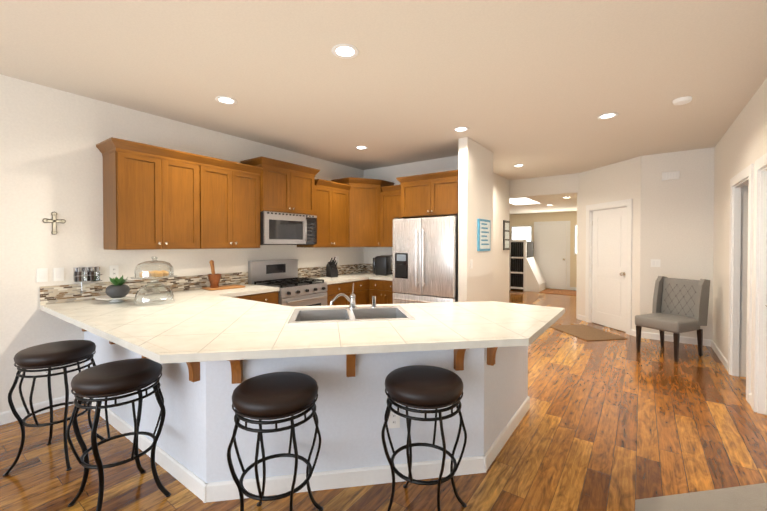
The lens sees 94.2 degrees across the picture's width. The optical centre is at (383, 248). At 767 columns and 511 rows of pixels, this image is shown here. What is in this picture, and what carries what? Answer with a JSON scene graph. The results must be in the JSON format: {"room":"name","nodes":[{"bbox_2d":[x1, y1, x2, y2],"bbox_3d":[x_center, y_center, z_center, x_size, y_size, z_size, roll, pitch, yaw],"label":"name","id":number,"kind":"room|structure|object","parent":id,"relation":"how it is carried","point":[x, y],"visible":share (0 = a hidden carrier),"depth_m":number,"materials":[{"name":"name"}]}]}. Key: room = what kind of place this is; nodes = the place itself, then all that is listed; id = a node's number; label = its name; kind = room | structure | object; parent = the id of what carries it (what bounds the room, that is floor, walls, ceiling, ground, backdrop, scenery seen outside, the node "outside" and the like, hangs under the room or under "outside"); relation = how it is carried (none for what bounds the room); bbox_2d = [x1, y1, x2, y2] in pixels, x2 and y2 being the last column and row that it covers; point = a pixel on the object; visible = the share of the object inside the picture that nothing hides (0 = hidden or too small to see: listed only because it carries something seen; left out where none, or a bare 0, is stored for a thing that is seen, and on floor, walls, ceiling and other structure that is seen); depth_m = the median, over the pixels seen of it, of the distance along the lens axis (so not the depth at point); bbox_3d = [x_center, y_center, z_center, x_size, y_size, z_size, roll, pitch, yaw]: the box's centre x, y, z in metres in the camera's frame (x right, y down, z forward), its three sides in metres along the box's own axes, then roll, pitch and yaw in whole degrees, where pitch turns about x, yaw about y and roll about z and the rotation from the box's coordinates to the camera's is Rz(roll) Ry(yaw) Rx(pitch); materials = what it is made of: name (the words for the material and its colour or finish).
{"room":"kitchen","nodes":[
{"label":"kitchen","id":0,"kind":"room"},
{"bbox_2d":[0,74,363,412],"bbox_3d":[-3.229,0.016,2.616,0.120,2.760,9.900,1,1,36],"label":"wall","id":1,"kind":"structure","parent":0,"point":[51,158],"depth_m":3.12,"materials":[{"name":"paint"}]},
{"bbox_2d":[0,394,77,424],"bbox_3d":[-4.396,1.370,0.910,0.014,0.095,5.740,1,1,36],"label":"baseboard","id":2,"kind":"structure","parent":1,"relation":"attached to","point":[6,417],"depth_m":2.96,"materials":[{"name":"white wood"}]},
{"bbox_2d":[36,268,47,281],"bbox_3d":[-2.873,0.226,2.996,0.009,0.114,0.070,1,1,36],"label":"switches","id":3,"kind":"object","parent":1,"relation":"attached to","point":[42,274],"depth_m":2.99,"materials":[{"name":"white plastic"}]},
{"bbox_2d":[42,367,52,374],"bbox_3d":[-2.858,1.031,3.026,0.008,0.114,0.070,1,1,36],"label":"outlet","id":4,"kind":"object","parent":1,"relation":"attached to","point":[44,372],"depth_m":3.02,"materials":[{"name":"white plastic"}]},
{"bbox_2d":[42,212,65,234],"bbox_3d":[-2.824,-0.214,3.054,0.012,0.198,0.150,1,1,36],"label":"cross","id":5,"kind":"object","parent":1,"relation":"attached to","point":[53,220],"visible":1,"depth_m":3.05,"materials":[{"name":"beige wood"}]},
{"bbox_2d":[53,267,63,280],"bbox_3d":[-2.810,0.225,3.082,0.009,0.114,0.070,1,1,36],"label":"switches","id":6,"kind":"object","parent":1,"relation":"attached to","point":[58,273],"depth_m":3.08,"materials":[{"name":"white plastic"}]},
{"bbox_2d":[73,266,101,292],"bbox_3d":[-2.671,0.287,3.222,0.071,0.237,0.190,1,1,36],"label":"rack","id":7,"kind":"object","parent":1,"relation":"attached to","point":[83,274],"visible":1,"depth_m":3.23,"materials":[{"name":"silver metal"}]},
{"bbox_2d":[109,265,118,277],"bbox_3d":[-2.575,0.221,3.405,0.008,0.114,0.070,1,1,36],"label":"switches","id":8,"kind":"object","parent":1,"relation":"attached to","point":[114,269],"depth_m":3.40,"materials":[{"name":"white plastic"}]},
{"bbox_2d":[102,145,207,249],"bbox_3d":[-2.251,-0.436,3.554,0.347,0.891,0.795,1,1,36],"label":"upper cabinet","id":9,"kind":"object","parent":1,"relation":"attached to","point":[151,200],"depth_m":3.37,"materials":[{"name":"brown wood"}]},
{"bbox_2d":[40,263,421,305],"bbox_3d":[-1.134,0.381,4.374,1.209,0.155,4.299,1,1,36],"label":"backsplash","id":10,"kind":"structure","parent":1,"relation":"attached to","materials":[{"name":"tile"}]},
{"bbox_2d":[208,165,259,248],"bbox_3d":[-1.861,-0.443,4.092,0.347,0.891,0.796,1,1,36],"label":"upper cabinet","id":11,"kind":"object","parent":1,"relation":"attached to","point":[233,194],"depth_m":4.02,"materials":[{"name":"brown wood"}]},
{"bbox_2d":[244,157,315,215],"bbox_3d":[-1.361,-0.775,4.742,0.387,0.639,0.850,1,1,36],"label":"upper cabinet","id":12,"kind":"object","parent":1,"relation":"attached to","point":[285,187],"depth_m":4.55,"materials":[{"name":"brown wood"}]},
{"bbox_2d":[260,211,316,244],"bbox_3d":[-1.327,-0.248,4.723,0.473,0.405,0.840,1,1,36],"label":"microwave","id":13,"kind":"object","parent":12,"relation":"attached to","point":[278,228],"visible":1,"depth_m":4.54,"materials":[{"name":"silver metal"}]},
{"bbox_2d":[297,185,347,247],"bbox_3d":[-0.905,-0.459,5.409,0.347,0.891,0.760,1,1,36],"label":"upper cabinet","id":14,"kind":"object","parent":1,"relation":"attached to","point":[331,202],"depth_m":5.29,"materials":[{"name":"brown wood"}]},
{"bbox_2d":[328,177,395,246],"bbox_3d":[-0.330,-0.565,5.906,0.692,1.089,0.853,1,1,36],"label":"upper cabinet","id":15,"kind":"object","parent":1,"relation":"attached to","point":[365,196],"depth_m":5.71,"materials":[{"name":"brown wood"}]},
{"bbox_2d":[0,288,766,510],"bbox_3d":[1.246,1.420,3.896,6.100,0.080,17.200,1,1,36],"label":"floor","id":16,"kind":"structure","parent":0,"point":[615,425],"depth_m":2.45,"materials":[{"name":"brown wood"}]},
{"bbox_2d":[3,340,104,475],"bbox_3d":[-2.189,1.027,2.393,0.518,0.747,0.518,1,1,36],"label":"stool","id":17,"kind":"object","parent":16,"relation":"on","point":[49,356],"visible":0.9,"depth_m":2.27,"materials":[{"name":"leather"}]},
{"bbox_2d":[66,358,170,510],"bbox_3d":[-1.464,1.033,1.978,0.451,0.747,0.453,1,1,36],"label":"stool","id":18,"kind":"object","parent":16,"relation":"on","point":[114,378],"visible":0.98,"depth_m":1.88,"materials":[{"name":"leather"}]},
{"bbox_2d":[227,372,323,510],"bbox_3d":[-0.527,1.036,1.755,0.501,0.747,0.501,1,1,36],"label":"stool","id":19,"kind":"object","parent":16,"relation":"on","point":[272,396],"visible":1,"depth_m":1.64,"materials":[{"name":"leather"}]},
{"bbox_2d":[80,285,491,502],"bbox_3d":[-1.018,0.934,2.752,3.306,0.922,1.218,1,1,36],"label":"kitchen island","id":20,"kind":"object","parent":16,"relation":"on","point":[354,342],"depth_m":2.13,"materials":[{"name":"white wood"}]},
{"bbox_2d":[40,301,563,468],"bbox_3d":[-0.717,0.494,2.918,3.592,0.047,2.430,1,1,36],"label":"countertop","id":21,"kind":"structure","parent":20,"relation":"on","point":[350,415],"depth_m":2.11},
{"bbox_2d":[95,294,135,302],"bbox_3d":[-2.361,0.449,3.153,0.306,0.048,0.306,1,1,36],"label":"plate","id":22,"kind":"object","parent":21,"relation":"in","point":[113,300],"visible":0.75,"depth_m":3.12,"materials":[{"name":"white ceramic"}]},
{"bbox_2d":[105,275,129,297],"bbox_3d":[-2.350,0.333,3.150,0.176,0.195,0.176,1,1,36],"label":"potted plant","id":23,"kind":"object","parent":22,"relation":"on","point":[118,288],"visible":1,"depth_m":3.11,"materials":[{"name":"grey ceramic"}]},
{"bbox_2d":[130,257,176,305],"bbox_3d":[-1.986,0.273,3.089,0.344,0.402,0.344,1,1,36],"label":"cake stand","id":24,"kind":"object","parent":21,"relation":"in","point":[154,261],"visible":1,"depth_m":3.06,"materials":[{"name":"clear glass"}]},
{"bbox_2d":[139,270,168,276],"bbox_3d":[-1.983,0.219,3.086,0.215,0.047,0.216,1,1,36],"label":"pastries","id":25,"kind":"object","parent":24,"relation":"in","point":[148,273],"depth_m":3.04,"materials":[{"name":"orange food"}]},
{"bbox_2d":[248,259,326,306],"bbox_3d":[-1.224,0.767,4.667,0.719,1.204,0.752,1,1,36],"label":"range","id":26,"kind":"object","parent":16,"relation":"on","point":[294,290],"visible":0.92,"depth_m":4.61,"materials":[{"name":"silver metal"}]},
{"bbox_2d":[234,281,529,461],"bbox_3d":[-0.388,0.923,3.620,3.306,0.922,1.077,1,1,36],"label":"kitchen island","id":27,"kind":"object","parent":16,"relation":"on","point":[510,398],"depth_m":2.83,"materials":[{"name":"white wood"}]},
{"bbox_2d":[202,284,244,290],"bbox_3d":[-1.840,0.452,4.109,0.240,0.018,0.400,1,1,42],"label":"cutting board","id":28,"kind":"object","parent":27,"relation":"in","point":[225,287],"visible":0.94,"depth_m":4.03,"materials":[{"name":"brown wood"}]},
{"bbox_2d":[207,260,220,287],"bbox_3d":[-1.909,0.287,4.021,0.144,0.312,0.146,1,1,36],"label":"mortar","id":29,"kind":"object","parent":28,"relation":"on","point":[214,279],"visible":1,"depth_m":3.97,"materials":[{"name":"orange wood"}]},
{"bbox_2d":[329,283,376,308],"bbox_3d":[-0.232,0.375,2.784,0.215,0.193,0.326,1,1,36],"label":"faucet","id":30,"kind":"object","parent":27,"relation":"on","point":[353,305],"depth_m":2.80,"materials":[{"name":"silver metal"}]},
{"bbox_2d":[380,281,392,288],"bbox_3d":[0.172,0.921,5.657,0.595,0.875,0.695,1,1,36],"label":"base cabinet","id":31,"kind":"object","parent":16,"relation":"on","point":[381,286],"depth_m":5.39,"materials":[{"name":"brown wood"}]},
{"bbox_2d":[298,273,392,284],"bbox_3d":[-0.337,0.465,5.472,1.205,0.041,1.584,1,1,36],"label":"countertop","id":32,"kind":"structure","parent":31,"relation":"on","point":[343,278],"depth_m":5.42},
{"bbox_2d":[326,257,337,277],"bbox_3d":[-0.785,0.289,5.497,0.110,0.310,0.217,0,1,-34],"label":"knife block","id":33,"kind":"object","parent":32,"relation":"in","point":[331,270],"visible":1,"depth_m":5.46,"materials":[{"name":"black plastic"}]},
{"bbox_2d":[373,255,392,275],"bbox_3d":[0.013,0.276,5.895,0.281,0.325,0.336,1,1,36],"label":"coffee maker","id":34,"kind":"object","parent":32,"relation":"on","point":[381,264],"visible":0.88,"depth_m":5.76,"materials":[{"name":"black plastic"}]},
{"bbox_2d":[381,365,466,510],"bbox_3d":[0.209,1.034,1.857,0.446,0.747,0.446,1,1,36],"label":"stool","id":35,"kind":"object","parent":16,"relation":"on","point":[423,387],"visible":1,"depth_m":1.75,"materials":[{"name":"leather"}]},
{"bbox_2d":[393,215,457,303],"bbox_3d":[0.733,0.469,5.080,0.937,1.789,0.907,1,1,36],"label":"fridge","id":36,"kind":"object","parent":16,"relation":"on","point":[425,260],"visible":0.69,"depth_m":4.71,"materials":[{"name":"silver metal"}]},
{"bbox_2d":[509,239,545,291],"bbox_3d":[4.383,0.507,11.221,1.160,1.560,0.960,1,1,36],"label":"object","id":37,"kind":"structure","parent":16,"relation":"on","point":[525,273],"depth_m":10.87,"materials":[{"name":"white"}]},
{"bbox_2d":[539,289,575,295],"bbox_3d":[5.252,1.289,10.521,1.000,0.011,1.130,1,1,36],"label":"entry rug","id":38,"kind":"object","parent":16,"relation":"on","point":[560,291],"visible":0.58,"depth_m":10.56,"materials":[{"name":"brown fabric"}]},
{"bbox_2d":[550,324,627,340],"bbox_3d":[3.249,1.350,5.753,0.680,0.011,0.960,0,1,-9],"label":"doormat","id":39,"kind":"object","parent":16,"relation":"on","point":[585,332],"visible":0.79,"depth_m":5.68,"materials":[{"name":"brown fabric"}]},
{"bbox_2d":[577,314,635,336],"bbox_3d":[3.790,1.304,6.089,0.014,0.095,1.344,0,1,-9],"label":"baseboard","id":40,"kind":"structure","parent":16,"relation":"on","point":[582,318],"depth_m":6.57,"materials":[{"name":"white wood"}]},
{"bbox_2d":[635,276,709,361],"bbox_3d":[3.738,0.879,4.633,0.690,0.982,0.524,0,1,-25],"label":"chair","id":41,"kind":"object","parent":16,"relation":"on","point":[679,306],"visible":1,"depth_m":4.60,"materials":[{"name":"grey fabric"}]},
{"bbox_2d":[635,483,766,510],"bbox_3d":[-0.128,1.434,-0.822,0.819,0.012,7.950,1,1,36],"label":"carpet floor","id":42,"kind":"structure","parent":16,"relation":"on","point":[753,497],"depth_m":1.96,"materials":[{"name":"beige carpet"}]},
{"bbox_2d":[0,0,766,179],"bbox_3d":[-0.178,-1.395,1.898,6.100,0.080,12.351,1,1,36],"label":"ceiling","id":43,"kind":"structure","parent":0,"point":[536,88],"depth_m":2.72,"materials":[{"name":"paint"}]},
{"bbox_2d":[215,96,236,104],"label":"recessed light","id":44,"kind":"object","parent":43,"relation":"in","point":[221,99],"depth_m":3.30,"materials":[{"name":"white glass"}]},
{"bbox_2d":[331,44,358,58],"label":"recessed light","id":45,"kind":"object","parent":43,"relation":"in","point":[345,51],"depth_m":2.46,"materials":[{"name":"white glass"}]},
{"bbox_2d":[355,146,367,149],"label":"recessed light","id":46,"kind":"object","parent":43,"relation":"in","point":[357,147],"depth_m":4.91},
{"bbox_2d":[453,127,468,131],"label":"recessed light","id":47,"kind":"object","parent":43,"relation":"in","point":[458,129],"depth_m":4.14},
{"bbox_2d":[597,113,617,118],"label":"recessed light","id":48,"kind":"object","parent":43,"relation":"in","point":[607,115],"depth_m":3.70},
{"bbox_2d":[672,96,691,104],"bbox_3d":[2.755,-1.355,3.284,0.140,0.036,0.140,1,1,36],"label":"smoke detector","id":49,"kind":"object","parent":43,"relation":"attached to","point":[682,100],"visible":1,"depth_m":3.25,"materials":[{"name":"white plastic"}]},
{"bbox_2d":[364,151,492,300],"bbox_3d":[0.622,-0.025,5.844,2.320,2.760,0.150,1,1,36],"label":"wall","id":50,"kind":"structure","parent":0,"point":[390,173],"depth_m":5.78,"materials":[{"name":"paint"}]},
{"bbox_2d":[384,189,407,246],"bbox_3d":[0.281,-0.464,5.776,0.580,0.891,0.347,1,1,36],"label":"upper cabinet","id":51,"kind":"object","parent":50,"relation":"attached to","point":[391,196],"depth_m":5.70,"materials":[{"name":"brown wood"}]},
{"bbox_2d":[400,177,457,218],"bbox_3d":[0.835,-0.706,5.204,0.985,0.500,0.617,1,1,36],"label":"upper cabinet","id":52,"kind":"object","parent":50,"relation":"attached to","point":[433,196],"depth_m":4.96,"materials":[{"name":"brown wood"}]},
{"bbox_2d":[458,137,509,302],"bbox_3d":[1.799,-0.027,6.010,0.610,2.760,3.400,1,1,36],"label":"wall","id":53,"kind":"structure","parent":0,"point":[473,186],"depth_m":4.75,"materials":[{"name":"paint"}]},
{"bbox_2d":[477,219,490,250],"bbox_3d":[1.381,-0.178,4.884,0.030,0.430,0.430,1,1,36],"label":"sign","id":54,"kind":"object","parent":53,"relation":"attached to","point":[483,233],"visible":1,"depth_m":4.82,"materials":[{"name":"white paper"}]},
{"bbox_2d":[503,220,509,249],"bbox_3d":[2.521,-0.263,7.293,0.025,0.600,0.370,1,1,36],"label":"picture","id":55,"kind":"object","parent":53,"relation":"attached to","point":[506,235],"visible":1,"depth_m":7.25,"materials":[{"name":"black plastic"}]},
{"bbox_2d":[509,211,576,289],"bbox_3d":[5.151,-0.097,11.496,3.470,2.760,0.120,1,1,36],"label":"wall","id":56,"kind":"structure","parent":0,"point":[530,219],"depth_m":11.18,"materials":[{"name":"paint"}]},
{"bbox_2d":[511,226,531,240],"bbox_3d":[4.580,-0.461,11.820,0.680,0.560,0.020,1,1,36],"label":"window","id":57,"kind":"structure","parent":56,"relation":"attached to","point":[521,232],"depth_m":11.82,"materials":[{"name":"white glass"}]},
{"bbox_2d":[534,221,569,289],"bbox_3d":[5.325,0.216,11.289,1.060,2.140,0.018,1,1,36],"label":"door frame","id":58,"kind":"structure","parent":56,"relation":"attached to","point":[568,244],"depth_m":11.02,"materials":[{"name":"white wood"}]},
{"bbox_2d":[537,224,566,288],"bbox_3d":[5.292,0.258,11.244,0.870,2.033,0.110,1,1,36],"label":"entry door","id":59,"kind":"structure","parent":56,"relation":"in","point":[552,252],"depth_m":11.23,"materials":[{"name":"white wood"}]},
{"bbox_2d":[574,225,576,254],"bbox_3d":[5.964,-0.263,10.818,0.300,0.910,0.020,1,1,36],"label":"sidelight","id":60,"kind":"object","parent":56,"relation":"attached to","point":[575,226],"depth_m":10.88,"materials":[{"name":"white glass"}]},
{"bbox_2d":[509,193,576,213],"bbox_3d":[3.844,-1.154,9.682,3.470,0.080,4.730,1,1,36],"label":"ceiling","id":61,"kind":"structure","parent":0,"point":[558,203],"depth_m":9.23,"materials":[{"name":"paint"}]},
{"bbox_2d":[509,197,540,204],"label":"skylight","id":62,"kind":"object","parent":61,"relation":"in","point":[516,201],"depth_m":8.34,"materials":[{"name":"white glass"}]},
{"bbox_2d":[510,173,578,197],"bbox_3d":[2.379,-0.049,7.763,3.370,2.760,0.120,1,1,36],"label":"wall","id":63,"kind":"structure","parent":0,"point":[552,185],"depth_m":7.07,"materials":[{"name":"paint"}]},
{"bbox_2d":[576,156,640,329],"bbox_3d":[3.852,-0.028,6.107,0.120,2.760,1.394,0,1,-9],"label":"wall","id":64,"kind":"structure","parent":0,"point":[618,181],"depth_m":5.96,"materials":[{"name":"paint"}]},
{"bbox_2d":[585,199,632,334],"bbox_3d":[3.852,0.287,6.054,0.138,2.130,0.990,0,1,-9],"label":"door frame","id":65,"kind":"structure","parent":64,"relation":"attached to","point":[627,203],"depth_m":5.96,"materials":[{"name":"white wood"}]},
{"bbox_2d":[592,207,626,331],"bbox_3d":[3.841,0.336,6.051,0.581,2.008,0.584,1,1,36],"label":"door","id":66,"kind":"structure","parent":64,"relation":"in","point":[609,238],"depth_m":6.04,"materials":[{"name":"white wood"}]},
{"bbox_2d":[640,147,714,339],"bbox_3d":[4.269,-0.017,5.217,0.820,2.760,0.120,1,1,36],"label":"wall","id":67,"kind":"structure","parent":0,"point":[677,229],"depth_m":5.15,"materials":[{"name":"paint"}]},
{"bbox_2d":[651,259,660,266],"bbox_3d":[4.048,0.222,5.299,0.116,0.114,0.009,1,1,36],"label":"light switch","id":68,"kind":"object","parent":67,"relation":"attached to","point":[655,262],"visible":1,"depth_m":5.30,"materials":[{"name":"white plastic"}]},
{"bbox_2d":[662,171,679,179],"bbox_3d":[4.171,-1.054,5.171,0.200,0.115,0.044,1,1,36],"label":"door chime","id":69,"kind":"object","parent":67,"relation":"attached to","point":[672,175],"visible":0.98,"depth_m":5.16,"materials":[{"name":"white plastic"}]},
{"bbox_2d":[641,332,710,346],"bbox_3d":[4.230,1.316,5.180,0.820,0.095,0.014,1,1,36],"label":"baseboard","id":70,"kind":"structure","parent":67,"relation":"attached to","point":[683,339],"depth_m":5.18,"materials":[{"name":"white wood"}]},
{"bbox_2d":[712,78,766,392],"bbox_3d":[1.302,0.045,0.329,0.120,2.760,11.520,1,1,36],"label":"wall","id":71,"kind":"structure","parent":0,"point":[741,145],"depth_m":3.85,"materials":[{"name":"paint"}]},
{"bbox_2d":[711,340,751,405],"bbox_3d":[3.888,1.331,4.023,0.014,0.095,2.288,1,1,36],"label":"baseboard","id":72,"kind":"structure","parent":71,"relation":"attached to","point":[720,355],"depth_m":4.29,"materials":[{"name":"white wood"}]},
{"bbox_2d":[728,153,766,414],"bbox_3d":[3.286,0.320,3.081,0.138,2.140,2.040,1,1,36],"label":"door frame","id":73,"kind":"structure","parent":71,"relation":"attached to","point":[757,280],"depth_m":3.17,"materials":[{"name":"white wood"}]},
{"bbox_2d":[765,305,766,414],"bbox_3d":[2.961,0.374,2.663,0.092,2.018,0.762,1,1,36],"label":"closet door","id":74,"kind":"structure","parent":71,"relation":"in","point":[766,374],"depth_m":2.96,"materials":[{"name":"white wood"}]}
]}

